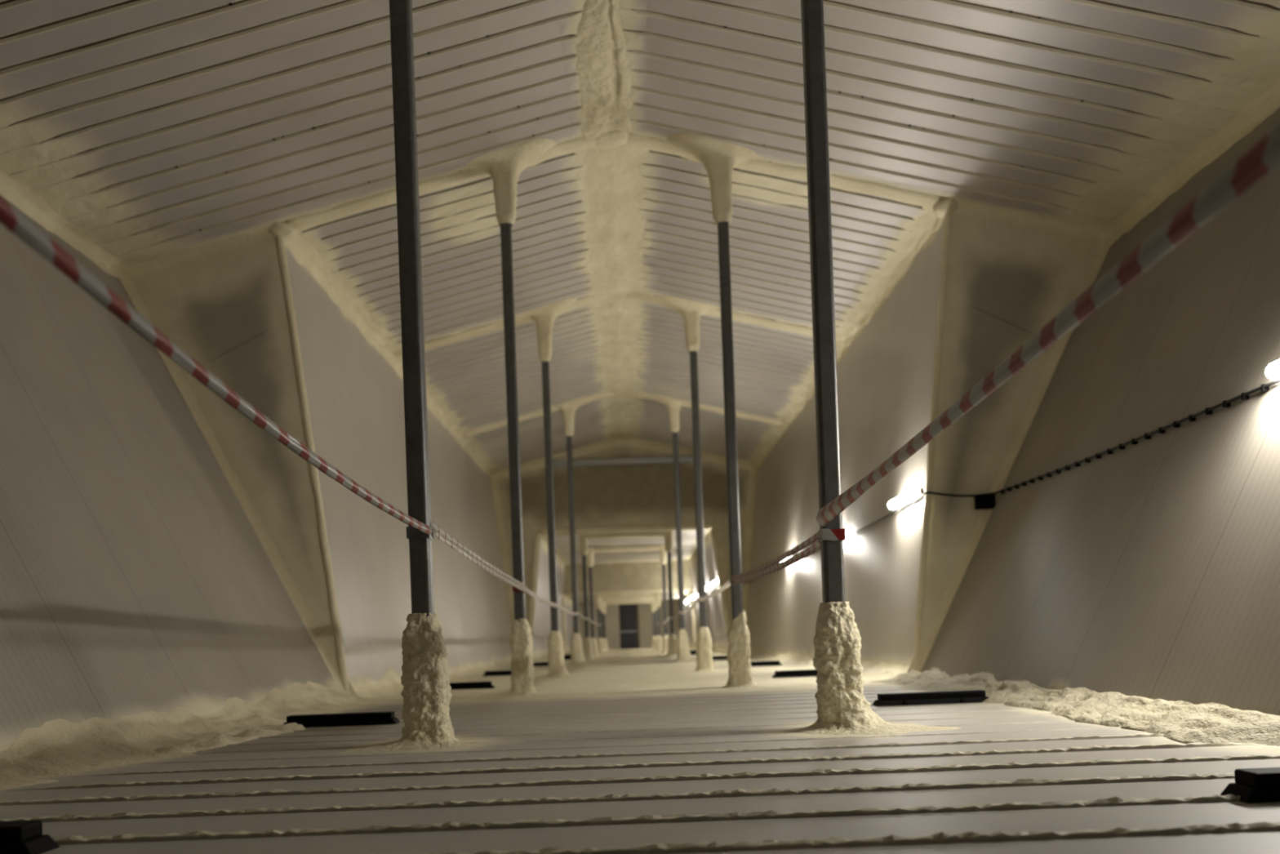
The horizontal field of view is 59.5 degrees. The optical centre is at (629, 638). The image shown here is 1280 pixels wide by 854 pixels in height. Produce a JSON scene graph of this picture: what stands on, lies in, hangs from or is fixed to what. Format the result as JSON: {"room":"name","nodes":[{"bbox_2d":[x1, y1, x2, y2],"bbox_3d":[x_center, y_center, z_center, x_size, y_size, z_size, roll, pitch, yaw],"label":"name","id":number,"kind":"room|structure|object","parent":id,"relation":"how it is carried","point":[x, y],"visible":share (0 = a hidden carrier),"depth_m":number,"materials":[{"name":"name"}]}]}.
{"room":"attic","nodes":[
{"label":"attic","id":0,"kind":"room"},
{"bbox_2d":[132,237,339,666],"bbox_3d":[-3.671,-1.592,10.375,1.980,4.410,0.050,-2,0,0],"label":"wall","id":1,"kind":"structure","parent":0,"point":[228,310],"depth_m":10.35,"materials":[{"name":"beige paint"}]},
{"bbox_2d":[124,223,275,279],"bbox_3d":[-3.983,-3.548,10.294,1.500,0.485,0.120,-2,0,0],"label":"trim","id":2,"kind":"structure","parent":1,"relation":"attached to","point":[217,246],"depth_m":10.33,"materials":[{"name":"plastic"}]},
{"bbox_2d":[120,275,356,694],"bbox_3d":[-3.624,-1.431,10.304,2.069,4.090,0.100,-2,0,0],"label":"trim","id":3,"kind":"structure","parent":1,"relation":"attached to","point":[317,637],"depth_m":10.33,"materials":[{"name":"plastic"}]},
{"bbox_2d":[268,221,297,241],"bbox_3d":[-3.219,-3.790,10.398,0.281,0.187,0.283,-2,0,0],"label":"trim","id":4,"kind":"structure","parent":1,"relation":"attached to","point":[282,228],"depth_m":10.31,"materials":[{"name":"plastic"}]},
{"bbox_2d":[276,235,349,692],"bbox_3d":[-2.922,-1.619,10.349,0.523,4.411,0.063,-2,0,0],"label":"trim","id":5,"kind":"structure","parent":1,"relation":"attached to","point":[281,243],"depth_m":10.33,"materials":[{"name":"plastic"}]},
{"bbox_2d":[285,137,595,230],"bbox_3d":[-1.697,-4.247,10.397,3.082,0.779,0.287,-2,0,0],"label":"trim","id":6,"kind":"structure","parent":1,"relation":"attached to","point":[388,197],"depth_m":10.34,"materials":[{"name":"plastic"}]},
{"bbox_2d":[0,200,511,751],"bbox_3d":[-3.698,-1.587,11.500,2.034,4.404,29.000,-2,0,0],"label":"wall","id":7,"kind":"structure","parent":0,"point":[135,579],"depth_m":8.35,"materials":[{"name":"white paint"}]},
{"bbox_2d":[0,169,129,278],"bbox_3d":[-4.593,-3.330,3.675,0.183,0.255,13.350,-2,0,0],"label":"trim","id":8,"kind":"structure","parent":7,"relation":"attached to","point":[11,190],"depth_m":9.07,"materials":[{"name":"plastic"}]},
{"bbox_2d":[0,680,382,790],"bbox_3d":[-2.377,0.450,4.925,0.704,0.247,10.850,-2,0,0],"label":"spray foam insulation","id":9,"kind":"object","parent":7,"relation":"attached to","point":[60,746],"depth_m":5.67,"materials":[{"name":"plastic"}]},
{"bbox_2d":[284,230,494,477],"bbox_3d":[-3.117,-3.756,18.175,0.239,0.253,15.650,-2,0,0],"label":"trim","id":10,"kind":"structure","parent":7,"relation":"attached to","point":[304,251],"depth_m":13.15,"materials":[{"name":"plastic"}]},
{"bbox_2d":[354,658,511,698],"bbox_3d":[-2.470,0.476,18.175,0.320,0.198,15.650,-2,0,0],"label":"trim","id":11,"kind":"structure","parent":7,"relation":"attached to","point":[371,690],"depth_m":12.39,"materials":[{"name":"plastic"}]},
{"bbox_2d":[393,294,608,356],"bbox_3d":[-1.697,-4.246,15.099,3.082,0.780,0.284,-2,0,0],"label":"trim","id":12,"kind":"structure","parent":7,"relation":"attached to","point":[467,334],"depth_m":15.03,"materials":[{"name":"plastic"}]},
{"bbox_2d":[462,392,614,436],"bbox_3d":[-1.697,-4.244,21.101,3.082,0.785,0.292,-2,0,0],"label":"trim","id":13,"kind":"structure","parent":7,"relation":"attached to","point":[540,413],"depth_m":21.02,"materials":[{"name":"plastic"}]},
{"bbox_2d":[532,535,564,662],"bbox_3d":[-2.281,-0.951,31.550,0.430,3.027,10.900,-2,0,0],"label":"wall","id":14,"kind":"structure","parent":0,"point":[542,620],"depth_m":29.44,"materials":[{"name":"white paint"}]},
{"bbox_2d":[560,594,573,653],"bbox_3d":[-2.323,-0.464,42.500,0.311,2.057,11.000,-2,0,0],"label":"wall","id":15,"kind":"structure","parent":0,"point":[568,602],"depth_m":41.88,"materials":[{"name":"beige paint"}]},
{"bbox_2d":[497,444,749,619],"bbox_3d":[-0.077,-2.104,26.060,6.300,5.170,0.120,-2,0,0],"label":"wall","id":16,"kind":"structure","parent":0,"point":[636,494],"depth_m":26.00,"materials":[{"name":"beige paint"}]},
{"bbox_2d":[489,475,514,626],"bbox_3d":[-2.836,-1.622,25.929,0.660,4.410,0.150,-2,0,0],"label":"trim","id":17,"kind":"structure","parent":16,"relation":"attached to","point":[494,482],"depth_m":25.97,"materials":[{"name":"plastic"}]},
{"bbox_2d":[527,532,541,636],"bbox_3d":[-2.249,-0.948,25.994,0.501,3.022,0.140,-2,0,0],"label":"trim","id":18,"kind":"structure","parent":16,"relation":"attached to","point":[537,538],"depth_m":25.95,"materials":[{"name":"plastic"}]},
{"bbox_2d":[491,439,622,479],"bbox_3d":[-1.703,-4.155,25.904,3.100,0.960,0.200,-2,0,0],"label":"trim","id":19,"kind":"structure","parent":16,"relation":"attached to","point":[540,463],"depth_m":25.97,"materials":[{"name":"plastic"}]},
{"bbox_2d":[573,143,648,439],"bbox_3d":[-0.169,-4.614,18.175,0.752,0.028,15.650,-2,0,0],"label":"spray foam insulation","id":20,"kind":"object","parent":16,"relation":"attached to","point":[613,186],"depth_m":13.73,"materials":[{"name":"plastic"}]},
{"bbox_2d":[552,455,693,466],"bbox_3d":[-0.151,-4.107,25.945,3.500,0.140,0.090,-2,0,0],"label":"trim","id":21,"kind":"structure","parent":16,"relation":"attached to","point":[682,458],"depth_m":25.90,"materials":[{"name":"metal"}]},
{"bbox_2d":[537,522,712,535],"bbox_3d":[-0.093,-2.536,25.996,4.060,0.167,0.137,-2,0,0],"label":"trim","id":22,"kind":"structure","parent":16,"relation":"attached to","point":[689,526],"depth_m":25.95,"materials":[{"name":"plastic"}]},
{"bbox_2d":[622,438,754,470],"bbox_3d":[1.395,-4.268,25.904,3.100,0.960,0.200,-2,0,0],"label":"trim","id":23,"kind":"structure","parent":16,"relation":"attached to","point":[651,446],"depth_m":25.97,"materials":[{"name":"plastic"}]},
{"bbox_2d":[710,525,731,639],"bbox_3d":[2.178,-1.111,25.995,0.505,3.022,0.138,-2,0,0],"label":"trim","id":24,"kind":"structure","parent":16,"relation":"attached to","point":[714,536],"depth_m":25.95,"materials":[{"name":"plastic"}]},
{"bbox_2d":[742,466,757,615],"bbox_3d":[2.709,-1.825,25.929,0.660,4.410,0.150,-2,0,0],"label":"trim","id":25,"kind":"structure","parent":16,"relation":"attached to","point":[753,473],"depth_m":25.97,"materials":[{"name":"plastic"}]},
{"bbox_2d":[538,527,711,563],"bbox_3d":[-0.094,-2.568,31.550,4.400,0.060,10.900,-2,0,0],"label":"ceiling","id":26,"kind":"structure","parent":0,"point":[688,537],"depth_m":30.66,"materials":[{"name":"beige paint"}]},
{"bbox_2d":[562,560,693,593],"bbox_3d":[-0.075,-2.054,36.960,4.600,0.970,0.080,-2,0,0],"label":"wall","id":27,"kind":"structure","parent":0,"point":[638,575],"depth_m":36.92,"materials":[{"name":"beige paint"}]},
{"bbox_2d":[561,593,566,648],"bbox_3d":[-2.150,-0.567,36.981,0.134,1.850,0.057,-2,0,-37],"label":"trim","id":28,"kind":"structure","parent":27,"relation":"attached to","point":[563,596],"depth_m":36.96,"materials":[{"name":"plastic"}]},
{"bbox_2d":[564,559,688,564],"bbox_3d":[-0.090,-2.443,36.904,4.200,0.200,0.200,-2,0,0],"label":"trim","id":29,"kind":"structure","parent":27,"relation":"attached to","point":[674,559],"depth_m":36.89,"materials":[{"name":"plastic"}]},
{"bbox_2d":[563,588,692,595],"bbox_3d":[-0.058,-1.569,36.993,4.300,0.152,0.128,-2,0,0],"label":"trim","id":30,"kind":"structure","parent":27,"relation":"attached to","point":[684,589],"depth_m":36.96,"materials":[{"name":"plastic"}]},
{"bbox_2d":[691,588,696,644],"bbox_3d":[2.103,-0.723,36.984,0.135,1.850,0.052,-2,0,37],"label":"trim","id":31,"kind":"structure","parent":27,"relation":"attached to","point":[692,592],"depth_m":36.96,"materials":[{"name":"plastic"}]},
{"bbox_2d":[567,591,688,604],"bbox_3d":[-0.059,-1.599,42.500,4.600,0.060,11.000,-2,0,0],"label":"ceiling","id":32,"kind":"structure","parent":0,"point":[675,594],"depth_m":42.25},
{"bbox_2d":[577,600,679,649],"bbox_3d":[-0.020,-0.545,47.960,5.000,2.050,0.080,-2,0,0],"label":"wall","id":33,"kind":"structure","parent":0,"point":[645,614],"depth_m":47.92,"materials":[{"name":"beige paint"}]},
{"bbox_2d":[618,603,639,648],"bbox_3d":[-0.040,-0.539,48.020,1.100,2.000,0.100,-2,0,0],"label":"door","id":34,"kind":"structure","parent":33,"relation":"in","point":[628,621],"depth_m":48.02,"materials":[{"name":"grey metal"}]},
{"bbox_2d":[0,648,1279,853],"bbox_3d":[0.019,0.510,22.480,5.507,0.106,51.678,-2,0,0],"label":"floor","id":35,"kind":"structure","parent":0,"point":[628,756],"depth_m":3.66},
{"bbox_2d":[0,819,59,853],"bbox_3d":[-1.823,0.510,2.793,0.727,0.074,0.151,-2,0,0],"label":"inlet","id":36,"kind":"object","parent":35,"relation":"on","point":[17,837],"visible":1,"depth_m":2.76,"materials":[{"name":"black plastic"}]},
{"bbox_2d":[0,819,42,842],"bbox_3d":[-1.823,0.493,2.803,0.660,0.040,0.105,-2,0,0],"label":"hood","id":37,"kind":"object","parent":36,"relation":"attached to","point":[17,831],"depth_m":2.77,"materials":[{"name":"black plastic"}]},
{"bbox_2d":[152,722,305,752],"bbox_3d":[-2.176,0.536,6.103,0.242,0.060,1.621,-2,0,7],"label":"trim","id":38,"kind":"structure","parent":35,"relation":"on","point":[220,740],"depth_m":5.93,"materials":[{"name":"plastic"}]},
{"bbox_2d":[283,711,399,727],"bbox_3d":[-1.823,0.510,7.064,0.727,0.074,0.151,-2,0,0],"label":"inlet","id":39,"kind":"object","parent":35,"relation":"on","point":[387,717],"visible":0.94,"depth_m":7.01,"materials":[{"name":"black plastic"}]},
{"bbox_2d":[286,711,394,721],"bbox_3d":[-1.823,0.493,7.072,0.660,0.040,0.105,-2,0,0],"label":"hood","id":40,"kind":"object","parent":39,"relation":"attached to","point":[387,716],"depth_m":7.02,"materials":[{"name":"black plastic"}]},
{"bbox_2d":[346,0,475,752],"bbox_3d":[-1.064,-2.009,5.482,1.003,5.062,0.664,-2,0,0],"label":"steel post","id":41,"kind":"object","parent":35,"relation":"on","point":[426,694],"visible":1,"depth_m":5.40,"materials":[{"name":"metal"}]},
{"bbox_2d":[0,195,601,625],"bbox_3d":[-1.012,-0.591,19.024,0.134,0.418,36.952,-2,0,0],"label":"barrier tape","id":42,"kind":"object","parent":41,"relation":"attached to","point":[11,218],"visible":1,"depth_m":2.52,"materials":[{"name":"plastic"}]},
{"bbox_2d":[449,680,494,689],"bbox_3d":[-1.823,0.510,12.094,0.727,0.074,0.151,-2,0,0],"label":"inlet","id":43,"kind":"object","parent":35,"relation":"on","point":[466,685],"visible":0.56,"depth_m":12.04,"materials":[{"name":"black plastic"}]},
{"bbox_2d":[449,680,492,686],"bbox_3d":[-1.823,0.493,12.102,0.660,0.040,0.105,-2,0,0],"label":"hood","id":44,"kind":"object","parent":43,"relation":"attached to","point":[488,683],"depth_m":12.05,"materials":[{"name":"black plastic"}]},
{"bbox_2d":[483,670,511,675],"bbox_3d":[-1.823,0.510,16.694,0.727,0.074,0.151,-2,0,0],"label":"inlet","id":45,"kind":"object","parent":35,"relation":"on","point":[497,673],"visible":0.53,"depth_m":16.64,"materials":[{"name":"black plastic"}]},
{"bbox_2d":[484,670,511,673],"bbox_3d":[-1.823,0.493,16.703,0.660,0.040,0.105,-2,0,0],"label":"hood","id":46,"kind":"object","parent":45,"relation":"attached to","point":[496,671],"depth_m":16.65,"materials":[{"name":"black plastic"}]},
{"bbox_2d":[461,137,556,695],"bbox_3d":[-1.065,-2.009,10.319,0.995,5.062,0.529,-2,0,0],"label":"steel post","id":47,"kind":"object","parent":35,"relation":"on","point":[504,166],"visible":1,"depth_m":10.27,"materials":[{"name":"metal"}]},
{"bbox_2d":[533,662,548,666],"bbox_3d":[-1.823,0.510,22.393,0.727,0.074,0.151,-2,0,0],"label":"inlet","id":48,"kind":"object","parent":35,"relation":"on","point":[535,664],"visible":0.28,"depth_m":22.34,"materials":[{"name":"black plastic"}]},
{"bbox_2d":[533,662,548,664],"bbox_3d":[-1.823,0.493,22.402,0.660,0.040,0.105,-2,0,0],"label":"hood","id":49,"kind":"object","parent":48,"relation":"attached to","point":[534,663],"depth_m":22.35,"materials":[{"name":"black plastic"}]},
{"bbox_2d":[518,298,582,677],"bbox_3d":[-1.063,-2.009,15.097,1.001,5.062,0.570,-2,0,0],"label":"steel post","id":50,"kind":"object","parent":35,"relation":"on","point":[544,317],"visible":0.98,"depth_m":15.05,"materials":[{"name":"metal"}]},
{"bbox_2d":[547,656,571,660],"bbox_3d":[-1.733,0.507,28.593,0.727,0.074,0.151,-2,0,0],"label":"inlet","id":51,"kind":"object","parent":35,"relation":"on","point":[566,657],"visible":0.25,"depth_m":28.54,"materials":[{"name":"black plastic"}]},
{"bbox_2d":[552,396,603,666],"bbox_3d":[-1.058,-2.009,21.107,0.995,5.062,0.629,-2,0,10],"label":"steel post","id":52,"kind":"object","parent":35,"relation":"on","point":[568,409],"visible":1,"depth_m":21.05,"materials":[{"name":"metal"}]},
{"bbox_2d":[586,544,668,657],"bbox_3d":[-0.038,-1.032,30.599,2.542,3.033,0.545,-2,0,0],"label":"frame","id":53,"kind":"object","parent":35,"relation":"on","point":[591,550],"visible":0.79,"depth_m":30.51,"materials":[{"name":"metal"}]},
{"bbox_2d":[578,530,677,660],"bbox_3d":[-0.038,-1.031,26.299,2.540,3.031,0.546,-2,0,0],"label":"frame","id":54,"kind":"object","parent":35,"relation":"on","point":[668,535],"visible":0.8,"depth_m":26.21,"materials":[{"name":"metal"}]},
{"bbox_2d":[595,591,662,653],"bbox_3d":[-0.020,-0.546,37.501,2.542,2.060,0.546,-2,0,0],"label":"frame","id":55,"kind":"object","parent":35,"relation":"on","point":[657,595],"visible":0.8,"depth_m":37.40,"materials":[{"name":"metal"}]},
{"bbox_2d":[600,595,657,651],"bbox_3d":[-0.020,-0.545,41.599,2.539,2.059,0.544,-2,0,0],"label":"frame","id":56,"kind":"object","parent":35,"relation":"on","point":[643,597],"visible":0.55,"depth_m":41.51,"materials":[{"name":"metal"}]},
{"bbox_2d":[603,600,655,650],"bbox_3d":[-0.020,-0.546,45.202,2.540,2.062,0.545,-2,0,0],"label":"frame","id":57,"kind":"object","parent":35,"relation":"on","point":[606,603],"visible":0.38,"depth_m":45.12,"materials":[{"name":"metal"}]},
{"bbox_2d":[648,394,697,662],"bbox_3d":[0.969,-2.084,21.125,1.094,5.062,0.697,-2,0,13],"label":"steel post","id":58,"kind":"object","parent":35,"relation":"on","point":[673,406],"visible":0.99,"depth_m":21.05,"materials":[{"name":"metal"}]},
{"bbox_2d":[657,295,728,671],"bbox_3d":[0.920,-2.082,15.100,1.001,5.062,0.578,-2,0,0],"label":"steel post","id":59,"kind":"object","parent":35,"relation":"on","point":[691,312],"visible":0.98,"depth_m":15.05,"materials":[{"name":"metal"}]},
{"bbox_2d":[711,655,727,659],"bbox_3d":[1.905,0.373,22.393,0.727,0.074,0.151,-2,0,0],"label":"inlet","id":60,"kind":"object","parent":35,"relation":"on","point":[714,657],"visible":0.36,"depth_m":22.34,"materials":[{"name":"black plastic"}]},
{"bbox_2d":[711,655,727,657],"bbox_3d":[1.904,0.356,22.402,0.660,0.040,0.105,-2,0,0],"label":"hood","id":61,"kind":"object","parent":60,"relation":"attached to","point":[713,656],"depth_m":22.35,"materials":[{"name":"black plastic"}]},
{"bbox_2d":[666,133,776,688],"bbox_3d":[0.913,-2.082,10.318,0.995,5.062,0.528,-2,0,0],"label":"steel post","id":62,"kind":"object","parent":35,"relation":"on","point":[719,158],"visible":1,"depth_m":10.27,"materials":[{"name":"metal"}]},
{"bbox_2d":[750,660,782,666],"bbox_3d":[1.905,0.373,16.694,0.727,0.074,0.151,-2,0,0],"label":"inlet","id":63,"kind":"object","parent":35,"relation":"on","point":[765,663],"visible":0.54,"depth_m":16.64,"materials":[{"name":"black plastic"}]},
{"bbox_2d":[750,660,779,663],"bbox_3d":[1.904,0.356,16.703,0.660,0.040,0.105,-2,0,0],"label":"hood","id":64,"kind":"object","parent":63,"relation":"attached to","point":[764,661],"depth_m":16.65,"materials":[{"name":"black plastic"}]},
{"bbox_2d":[771,669,817,677],"bbox_3d":[1.905,0.373,12.094,0.727,0.074,0.151,-2,0,0],"label":"inlet","id":65,"kind":"object","parent":35,"relation":"on","point":[800,673],"visible":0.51,"depth_m":12.04,"materials":[{"name":"black plastic"}]},
{"bbox_2d":[774,669,817,674],"bbox_3d":[1.904,0.356,12.102,0.660,0.040,0.105,-2,0,0],"label":"hood","id":66,"kind":"object","parent":65,"relation":"attached to","point":[800,671],"depth_m":12.05,"materials":[{"name":"black plastic"}]},
{"bbox_2d":[782,0,961,734],"bbox_3d":[0.974,-2.084,5.410,1.077,5.062,0.752,-2,0,-15],"label":"steel post","id":67,"kind":"object","parent":35,"relation":"on","point":[842,707],"visible":1,"depth_m":5.40,"materials":[{"name":"metal"}]},
{"bbox_2d":[657,123,1279,624],"bbox_3d":[0.973,-0.582,19.025,0.144,0.370,36.952,-2,0,0],"label":"barrier tape","id":68,"kind":"object","parent":67,"relation":"attached to","point":[1264,157],"visible":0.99,"depth_m":2.29,"materials":[{"name":"plastic"}]},
{"bbox_2d":[872,689,989,706],"bbox_3d":[1.905,0.373,7.064,0.727,0.074,0.151,-2,0,0],"label":"inlet","id":69,"kind":"object","parent":35,"relation":"on","point":[966,695],"visible":0.95,"depth_m":7.01,"materials":[{"name":"black plastic"}]},
{"bbox_2d":[877,689,986,700],"bbox_3d":[1.904,0.356,7.072,0.660,0.040,0.105,-2,0,0],"label":"hood","id":70,"kind":"object","parent":69,"relation":"attached to","point":[969,695],"depth_m":7.02,"materials":[{"name":"black plastic"}]},
{"bbox_2d":[1219,767,1279,803],"bbox_3d":[1.945,0.372,2.933,0.727,0.074,0.151,-2,0,0],"label":"inlet","id":71,"kind":"object","parent":35,"relation":"on","point":[1260,784],"visible":0.94,"depth_m":2.89,"materials":[{"name":"black plastic"}]},
{"bbox_2d":[1234,767,1279,787],"bbox_3d":[1.944,0.355,2.942,0.660,0.040,0.105,-2,0,0],"label":"hood","id":72,"kind":"object","parent":71,"relation":"attached to","point":[1260,777],"depth_m":2.91,"materials":[{"name":"black plastic"}]},
{"bbox_2d":[0,0,1279,472],"bbox_3d":[-0.151,-4.118,11.500,9.200,1.140,29.004,-2,0,0],"label":"ceiling","id":73,"kind":"structure","parent":0,"point":[153,128],"depth_m":9.05,"materials":[{"name":"white metal"}]},
{"bbox_2d":[573,0,633,139],"bbox_3d":[-0.139,-4.654,3.726,0.490,0.117,13.454,-2,0,-1],"label":"trim","id":74,"kind":"structure","parent":73,"relation":"attached to","point":[606,108],"depth_m":9.13,"materials":[{"name":"plastic"}]},
{"bbox_2d":[595,129,628,148],"bbox_3d":[-0.180,-4.655,10.411,0.492,0.140,0.333,-2,0,14],"label":"trim","id":75,"kind":"structure","parent":73,"relation":"attached to","point":[610,140],"depth_m":10.33,"materials":[{"name":"plastic"}]},
{"bbox_2d":[624,391,782,426],"bbox_3d":[1.382,-4.356,21.100,3.082,0.788,0.281,-2,0,0],"label":"trim","id":76,"kind":"structure","parent":73,"relation":"attached to","point":[720,411],"depth_m":21.02,"materials":[{"name":"plastic"}]},
{"bbox_2d":[684,589,698,648],"bbox_3d":[2.283,-0.633,42.500,0.311,2.057,11.000,-2,0,0],"label":"wall","id":77,"kind":"structure","parent":0,"point":[688,615],"depth_m":41.89,"materials":[{"name":"beige paint"}]},
{"bbox_2d":[688,528,728,654],"bbox_3d":[2.205,-1.115,31.550,0.430,3.027,10.900,-2,0,0],"label":"wall","id":78,"kind":"structure","parent":0,"point":[716,624],"depth_m":29.47,"materials":[{"name":"white paint"}]},
{"bbox_2d":[711,580,718,585],"bbox_3d":[2.076,-1.337,26.900,0.136,0.092,0.950,-2,0,0],"label":"lamp","id":79,"kind":"object","parent":78,"relation":"attached to","point":[716,582],"visible":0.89,"depth_m":26.53,"materials":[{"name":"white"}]},
{"bbox_2d":[920,212,1099,645],"bbox_3d":[3.544,-1.856,10.375,1.980,4.410,0.050,-2,0,0],"label":"wall","id":80,"kind":"structure","parent":0,"point":[1006,282],"depth_m":10.35,"materials":[{"name":"beige paint"}]},
{"bbox_2d":[626,132,942,207],"bbox_3d":[1.382,-4.361,10.405,3.082,0.777,0.293,-2,0,0],"label":"trim","id":81,"kind":"structure","parent":80,"relation":"attached to","point":[654,144],"depth_m":10.34,"materials":[{"name":"plastic"}]},
{"bbox_2d":[913,209,951,670],"bbox_3d":[2.796,-1.829,10.350,0.521,4.411,0.062,-2,0,0],"label":"trim","id":82,"kind":"structure","parent":80,"relation":"attached to","point":[948,216],"depth_m":10.33,"materials":[{"name":"plastic"}]},
{"bbox_2d":[973,494,995,509],"bbox_3d":[3.268,-1.256,10.293,0.180,0.130,0.080,-2,0,0],"label":"junction box","id":83,"kind":"object","parent":80,"relation":"attached to","point":[981,501],"visible":1,"depth_m":10.25,"materials":[{"name":"black plastic"}]},
{"bbox_2d":[906,237,1110,672],"bbox_3d":[3.509,-1.693,10.304,2.069,4.090,0.100,-2,0,0],"label":"trim","id":84,"kind":"structure","parent":80,"relation":"attached to","point":[1104,246],"depth_m":10.33,"materials":[{"name":"plastic"}]},
{"bbox_2d":[951,198,1106,242],"bbox_3d":[3.712,-3.830,10.294,1.500,0.485,0.120,-2,0,0],"label":"trim","id":85,"kind":"structure","parent":80,"relation":"attached to","point":[1015,217],"depth_m":10.33,"materials":[{"name":"plastic"}]},
{"bbox_2d":[746,106,1279,715],"bbox_3d":[3.571,-1.854,11.500,2.034,4.404,29.000,-2,0,0],"label":"wall","id":86,"kind":"structure","parent":0,"point":[1149,568],"depth_m":7.87,"materials":[{"name":"white paint"}]},
{"bbox_2d":[625,293,844,340],"bbox_3d":[1.382,-4.360,15.101,3.082,0.779,0.288,-2,0,0],"label":"trim","id":87,"kind":"structure","parent":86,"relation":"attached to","point":[790,327],"depth_m":15.03,"materials":[{"name":"plastic"}]},
{"bbox_2d":[750,649,910,679],"bbox_3d":[2.488,0.290,18.175,0.342,0.208,15.650,-2,0,0],"label":"trim","id":88,"kind":"structure","parent":86,"relation":"attached to","point":[884,671],"depth_m":12.35,"materials":[{"name":"plastic"}]},
{"bbox_2d":[751,207,944,467],"bbox_3d":[2.836,-3.972,18.175,0.235,0.255,15.650,-2,0,0],"label":"trim","id":89,"kind":"structure","parent":86,"relation":"attached to","point":[926,224],"depth_m":13.23,"materials":[{"name":"plastic"}]},
{"bbox_2d":[888,488,920,509],"bbox_3d":[2.698,-1.360,10.950,0.136,0.092,0.950,-2,0,0],"label":"lamp","id":90,"kind":"object","parent":86,"relation":"attached to","point":[913,494],"visible":0.92,"depth_m":10.76,"materials":[{"name":"white"}]},
{"bbox_2d":[932,196,958,217],"bbox_3d":[2.950,-4.025,10.397,0.263,0.194,0.283,-2,0,0],"label":"trim","id":91,"kind":"structure","parent":86,"relation":"attached to","point":[944,205],"depth_m":10.31,"materials":[{"name":"plastic"}]},
{"bbox_2d":[684,378,1279,605],"bbox_3d":[2.595,-1.308,22.520,0.671,0.086,43.068,-2,0,-2],"label":"power cable","id":92,"kind":"object","parent":86,"relation":"attached to","point":[1264,387],"visible":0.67,"depth_m":7.70,"materials":[{"name":"black rubber"}]},
{"bbox_2d":[869,666,1279,746],"bbox_3d":[2.431,0.325,4.925,0.553,0.147,10.850,-2,0,0],"label":"spray foam insulation","id":93,"kind":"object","parent":86,"relation":"attached to","point":[1214,719],"depth_m":5.70,"materials":[{"name":"plastic"}]},
{"bbox_2d":[1004,699,1229,743],"bbox_3d":[2.287,0.378,5.498,0.272,0.049,2.606,-2,0,3],"label":"trim","id":94,"kind":"structure","parent":86,"relation":"attached to","point":[1186,735],"depth_m":5.04,"materials":[{"name":"plastic"}]},
{"bbox_2d":[1099,78,1279,246],"bbox_3d":[4.336,-3.669,3.675,0.183,0.232,13.350,-2,0,0],"label":"trim","id":95,"kind":"structure","parent":86,"relation":"attached to","point":[1253,113],"depth_m":8.63,"materials":[{"name":"plastic"}]},
{"bbox_2d":[1265,357,1279,379],"bbox_3d":[3.360,-1.391,5.100,0.136,0.106,1.460,-2,0,0],"label":"lamp","id":96,"kind":"object","parent":86,"relation":"attached to","point":[1273,371],"visible":1,"depth_m":5.75,"materials":[{"name":"white"}]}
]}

